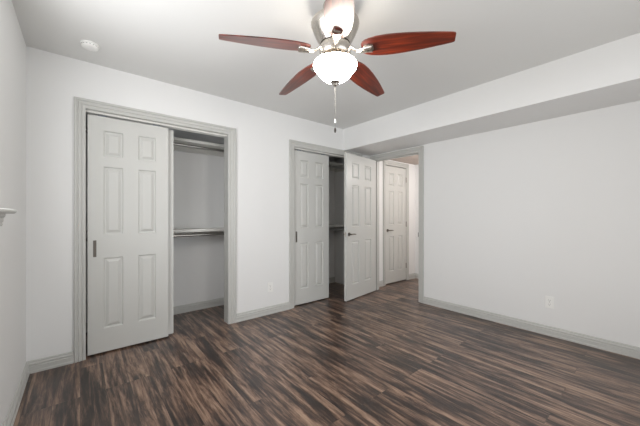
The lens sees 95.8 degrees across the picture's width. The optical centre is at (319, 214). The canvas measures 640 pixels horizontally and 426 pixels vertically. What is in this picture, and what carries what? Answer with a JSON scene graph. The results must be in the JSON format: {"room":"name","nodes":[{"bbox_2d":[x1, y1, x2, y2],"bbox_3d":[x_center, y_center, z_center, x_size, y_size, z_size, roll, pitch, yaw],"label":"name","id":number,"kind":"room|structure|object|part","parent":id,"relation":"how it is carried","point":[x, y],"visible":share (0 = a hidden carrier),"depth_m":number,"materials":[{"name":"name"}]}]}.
{"room":"bedroom","nodes":[
{"label":"bedroom","id":0,"kind":"room"},
{"bbox_2d":[0,0,25,425],"bbox_3d":[-1.335,-0.037,1.030,0.120,2.440,4.430,0,0,-40],"label":"wall","id":1,"kind":"structure","parent":0,"point":[12,43],"depth_m":1.72,"materials":[{"name":"white paint"}]},
{"bbox_2d":[0,208,16,225],"bbox_3d":[-1.184,-0.431,0.902,0.167,0.972,1.410,0,0,-40],"label":"window","id":2,"kind":"structure","parent":1,"relation":"in","point":[3,211],"depth_m":1.39,"materials":[{"name":"white plastic"}]},
{"bbox_3d":[-1.175,-0.018,0.909,0.143,0.023,1.410,0,0,-40],"label":"sill","id":3,"kind":"part","parent":2,"relation":"part of","materials":[{"name":"grey paint"}]},
{"bbox_2d":[3,362,29,425],"bbox_3d":[-1.061,1.137,0.810,0.019,0.092,3.499,0,0,-40],"label":"baseboard","id":4,"kind":"structure","parent":1,"relation":"attached to","point":[10,418],"depth_m":1.78,"materials":[{"name":"grey paint"}]},
{"bbox_2d":[86,114,334,322],"bbox_3d":[-0.645,-0.037,4.414,5.260,2.440,0.100,0,0,-40],"label":"wall","id":5,"kind":"structure","parent":0,"point":[198,179],"depth_m":3.62,"materials":[{"name":"white paint"}]},
{"bbox_2d":[86,123,223,156],"bbox_3d":[-1.796,-0.800,3.193,1.928,0.106,0.310,0,0,-40],"label":"closet shelf","id":6,"kind":"object","parent":5,"relation":"attached to","point":[175,139],"visible":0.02,"depth_m":3.47,"materials":[{"name":"white paint"}]},
{"bbox_2d":[86,130,223,151],"bbox_3d":[-1.728,-0.787,3.111,1.891,0.052,0.052,0,0,-40],"label":"closet rod","id":7,"kind":"object","parent":6,"relation":"attached to","point":[175,144],"visible":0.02,"depth_m":3.35,"materials":[{"name":"silver metal"}]},
{"bbox_2d":[86,297,223,331],"bbox_3d":[-1.888,1.137,3.305,1.928,0.092,0.019,0,0,-40],"label":"baseboard","id":8,"kind":"structure","parent":5,"relation":"attached to","point":[185,308],"depth_m":3.60,"materials":[{"name":"grey paint"}]},
{"bbox_2d":[86,227,223,237],"bbox_3d":[-1.796,0.215,3.193,1.928,0.106,0.310,0,0,-40],"label":"closet shelf","id":9,"kind":"object","parent":5,"relation":"attached to","point":[216,229],"visible":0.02,"depth_m":3.46,"materials":[{"name":"white paint"}]},
{"bbox_2d":[86,233,223,240],"bbox_3d":[-1.728,0.233,3.111,1.891,0.052,0.052,0,0,-40],"label":"closet rod","id":10,"kind":"object","parent":9,"relation":"attached to","point":[201,234],"visible":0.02,"depth_m":3.35,"materials":[{"name":"silver metal"}]},
{"bbox_2d":[329,277,334,282],"bbox_3d":[-0.399,1.137,4.540,1.718,0.092,0.019,0,0,-40],"label":"baseboard","id":11,"kind":"structure","parent":5,"relation":"attached to","point":[332,279],"depth_m":5.04,"materials":[{"name":"grey paint"}]},
{"bbox_2d":[329,161,343,171],"bbox_3d":[-0.306,-0.800,4.428,1.718,0.106,0.310,0,0,-40],"label":"closet shelf","id":12,"kind":"object","parent":5,"relation":"attached to","point":[330,163],"visible":0.13,"depth_m":4.91,"materials":[{"name":"white paint"}]},
{"bbox_2d":[329,224,343,230],"bbox_3d":[-0.306,0.215,4.428,1.718,0.106,0.310,0,0,-40],"label":"closet shelf","id":13,"kind":"object","parent":5,"relation":"attached to","point":[330,225],"visible":0.19,"depth_m":4.92,"materials":[{"name":"white paint"}]},
{"bbox_2d":[329,227,343,229],"bbox_3d":[-0.238,0.233,4.346,1.681,0.052,0.052,0,0,-40],"label":"closet rod","id":14,"kind":"object","parent":13,"relation":"attached to","point":[343,227],"visible":0.22,"depth_m":4.75,"materials":[{"name":"silver metal"}]},
{"bbox_2d":[26,46,414,361],"bbox_3d":[-0.234,-0.037,3.840,5.160,2.440,0.110,0,0,-40],"label":"wall","id":15,"kind":"structure","parent":0,"point":[53,80],"depth_m":2.54,"materials":[{"name":"white paint"}]},
{"bbox_2d":[27,351,73,373],"bbox_3d":[-2.075,1.137,2.229,0.267,0.092,0.019,0,0,-40],"label":"baseboard","id":16,"kind":"structure","parent":15,"relation":"attached to","point":[58,360],"depth_m":2.23,"materials":[{"name":"grey paint"}]},
{"bbox_2d":[74,96,235,362],"bbox_3d":[-1.482,0.117,2.791,1.358,2.131,0.131,0,0,-40],"label":"door frame","id":17,"kind":"structure","parent":15,"relation":"attached to","point":[80,104],"depth_m":2.46,"materials":[{"name":"grey paint"}]},
{"bbox_2d":[86,109,226,137],"bbox_3d":[-1.498,-0.862,2.800,1.196,0.020,0.087,0,0,-40],"label":"door track","id":18,"kind":"object","parent":15,"relation":"attached to","point":[90,112],"visible":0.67,"depth_m":2.72,"materials":[{"name":"white metal"}]},
{"bbox_2d":[87,114,167,355],"bbox_3d":[-1.704,0.160,2.604,0.607,2.018,0.035,0,0,-40],"label":"door","id":19,"kind":"structure","parent":18,"relation":"hanging from","point":[127,161],"depth_m":2.57,"materials":[{"name":"grey paint"}]},
{"bbox_3d":[-1.892,0.284,2.428,0.022,0.140,0.004,0,0,-40],"label":"pull handle","id":20,"kind":"part","parent":19,"relation":"part of","materials":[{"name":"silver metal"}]},
{"bbox_2d":[168,129,172,333],"bbox_3d":[-1.693,0.160,2.678,0.607,2.018,0.031,0,0,-40],"label":"door","id":21,"kind":"structure","parent":18,"relation":"hanging from","point":[170,132],"depth_m":2.84,"materials":[{"name":"grey paint"}]},
{"bbox_2d":[236,302,289,322],"bbox_3d":[-0.654,1.137,3.407,0.701,0.092,0.019,0,0,-40],"label":"baseboard","id":22,"kind":"structure","parent":15,"relation":"attached to","point":[251,314],"depth_m":3.38,"materials":[{"name":"grey paint"}]},
{"bbox_2d":[268,282,272,291],"bbox_3d":[-0.595,0.865,3.464,0.070,0.115,0.008,0,0,-40],"label":"wall outlet","id":23,"kind":"object","parent":15,"relation":"attached to","point":[270,284],"visible":1,"depth_m":3.46,"materials":[{"name":"white plastic"}]},
{"bbox_2d":[294,147,343,157],"bbox_3d":[0.089,-0.862,4.115,1.196,0.020,0.087,0,0,-40],"label":"door track","id":24,"kind":"object","parent":15,"relation":"attached to","point":[295,148],"visible":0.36,"depth_m":4.01,"materials":[{"name":"grey metal"}]},
{"bbox_2d":[294,150,328,305],"bbox_3d":[-0.117,0.160,3.919,0.607,2.018,0.035,0,0,-40],"label":"door","id":25,"kind":"structure","parent":24,"relation":"hanging from","point":[311,170],"depth_m":3.89,"materials":[{"name":"grey paint"}]},
{"bbox_2d":[289,139,361,308],"bbox_3d":[0.101,0.117,4.103,1.347,2.131,0.131,0,0,-40],"label":"door frame","id":26,"kind":"structure","parent":15,"relation":"attached to","point":[292,143],"depth_m":3.66,"materials":[{"name":"grey paint"}]},
{"bbox_2d":[383,160,408,285],"bbox_3d":[1.303,0.130,5.100,0.729,2.106,0.131,0,0,-40],"label":"door frame","id":27,"kind":"structure","parent":15,"relation":"attached to","point":[386,162],"depth_m":4.98,"materials":[{"name":"grey paint"}]},
{"bbox_2d":[386,166,406,283],"bbox_3d":[1.323,0.166,5.084,0.606,2.006,0.157,0,0,-40],"label":"door","id":28,"kind":"structure","parent":15,"relation":"in","point":[396,180],"depth_m":5.06,"materials":[{"name":"grey paint"}]},
{"bbox_2d":[409,273,414,279],"bbox_3d":[1.707,1.137,5.364,0.225,0.092,0.019,0,0,-40],"label":"baseboard","id":29,"kind":"structure","parent":15,"relation":"attached to","point":[411,276],"depth_m":5.36,"materials":[{"name":"grey paint"}]},
{"bbox_2d":[12,0,639,128],"bbox_3d":[0.690,-1.307,2.709,5.380,0.100,4.430,0,0,-40],"label":"ceiling","id":30,"kind":"structure","parent":0,"point":[175,42],"depth_m":2.08,"materials":[{"name":"white paint"}]},
{"bbox_2d":[80,40,99,50],"bbox_3d":[-1.695,-1.241,2.130,0.114,0.032,0.114,0,0,-40],"label":"smoke detector","id":31,"kind":"object","parent":30,"relation":"attached to","point":[89,45],"visible":1,"depth_m":2.11,"materials":[{"name":"white plastic"}]},
{"bbox_2d":[219,0,455,132],"bbox_3d":[0.058,-0.874,1.780,1.270,0.765,1.209,0,0,-36],"label":"ceiling fan","id":32,"kind":"object","parent":30,"relation":"hanging from","point":[334,27],"visible":1,"depth_m":1.64,"materials":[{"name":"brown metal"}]},
{"bbox_3d":[-0.299,-0.959,1.608,0.501,0.006,0.149,-4,13,-18],"label":"blade","id":33,"kind":"part","parent":32,"relation":"part of","materials":[{"name":"brown wood"}]},
{"bbox_3d":[-0.150,-0.959,2.067,0.149,0.006,0.501,-15,5,-36],"label":"blade","id":34,"kind":"part","parent":32,"relation":"part of","materials":[{"name":"brown wood"}]},
{"bbox_3d":[0.091,-0.854,1.735,0.262,0.113,0.262,0,0,0],"label":"lamp shade","id":35,"kind":"part","parent":32,"relation":"part of","materials":[{"name":"white glass"}]},
{"bbox_3d":[0.091,-0.959,1.325,0.149,0.006,0.501,12,4,-1],"label":"blade","id":36,"kind":"part","parent":32,"relation":"part of","materials":[{"name":"brown wood"}]},
{"bbox_3d":[0.332,-0.959,2.067,0.149,0.006,0.501,-15,-12,34],"label":"blade","id":37,"kind":"part","parent":32,"relation":"part of","materials":[{"name":"brown wood"}]},
{"bbox_3d":[0.480,-0.959,1.608,0.501,0.006,0.149,4,-11,18],"label":"blade","id":38,"kind":"part","parent":32,"relation":"part of","materials":[{"name":"brown wood"}]},
{"bbox_2d":[343,33,639,155],"bbox_3d":[1.679,-1.100,3.081,0.582,0.314,3.501,0,0,-40],"label":"soffit","id":39,"kind":"structure","parent":30,"relation":"attached to","point":[608,74],"depth_m":2.63,"materials":[{"name":"white paint"}]},
{"bbox_2d":[13,278,639,425],"bbox_3d":[0.690,1.233,2.709,5.380,0.100,4.430,0,0,-40],"label":"floor","id":40,"kind":"structure","parent":0,"point":[384,356],"depth_m":2.14,"materials":[{"name":"brown wood"}]},
{"bbox_2d":[335,157,343,283],"bbox_3d":[0.491,-0.037,4.901,0.110,2.440,0.599,0,0,-40],"label":"wall","id":41,"kind":"structure","parent":0,"point":[339,176],"depth_m":5.00,"materials":[{"name":"white paint"}]},
{"bbox_2d":[391,154,418,164],"bbox_3d":[2.018,-0.993,4.238,1.185,0.100,2.151,0,0,-40],"label":"ceiling","id":42,"kind":"structure","parent":0,"point":[414,159],"depth_m":4.92,"materials":[{"name":"beige paint"}]},
{"bbox_2d":[415,164,418,273],"bbox_3d":[2.318,-0.037,4.882,0.100,2.440,2.960,0,0,-40],"label":"wall","id":43,"kind":"structure","parent":0,"point":[417,165],"depth_m":5.42,"materials":[{"name":"white paint"}]},
{"bbox_2d":[369,101,639,346],"bbox_3d":[1.986,-0.037,3.257,0.115,2.440,3.621,0,0,-40],"label":"wall","id":44,"kind":"structure","parent":0,"point":[515,217],"depth_m":2.87,"materials":[{"name":"white paint"}]},
{"bbox_2d":[343,153,375,300],"bbox_3d":[0.600,0.164,4.218,0.157,2.015,0.774,0,0,42],"label":"door","id":45,"kind":"structure","parent":44,"relation":"in","point":[359,234],"depth_m":4.16,"materials":[{"name":"grey paint"}]},
{"bbox_2d":[370,146,423,302],"bbox_3d":[1.137,0.128,4.264,0.135,2.111,0.922,0,0,-40],"label":"door frame","id":46,"kind":"structure","parent":44,"relation":"attached to","point":[420,149],"depth_m":3.92,"materials":[{"name":"grey paint"}]},
{"bbox_2d":[423,296,639,358],"bbox_3d":[2.200,1.137,2.893,0.019,0.092,2.545,0,0,-40],"label":"baseboard","id":47,"kind":"structure","parent":44,"relation":"attached to","point":[604,344],"depth_m":2.86,"materials":[{"name":"grey paint"}]},
{"bbox_2d":[545,296,553,308],"bbox_3d":[2.253,0.857,2.838,0.008,0.115,0.070,0,0,-40],"label":"wall outlet","id":48,"kind":"object","parent":44,"relation":"attached to","point":[549,301],"visible":1,"depth_m":2.84,"materials":[{"name":"white plastic"}]}
]}

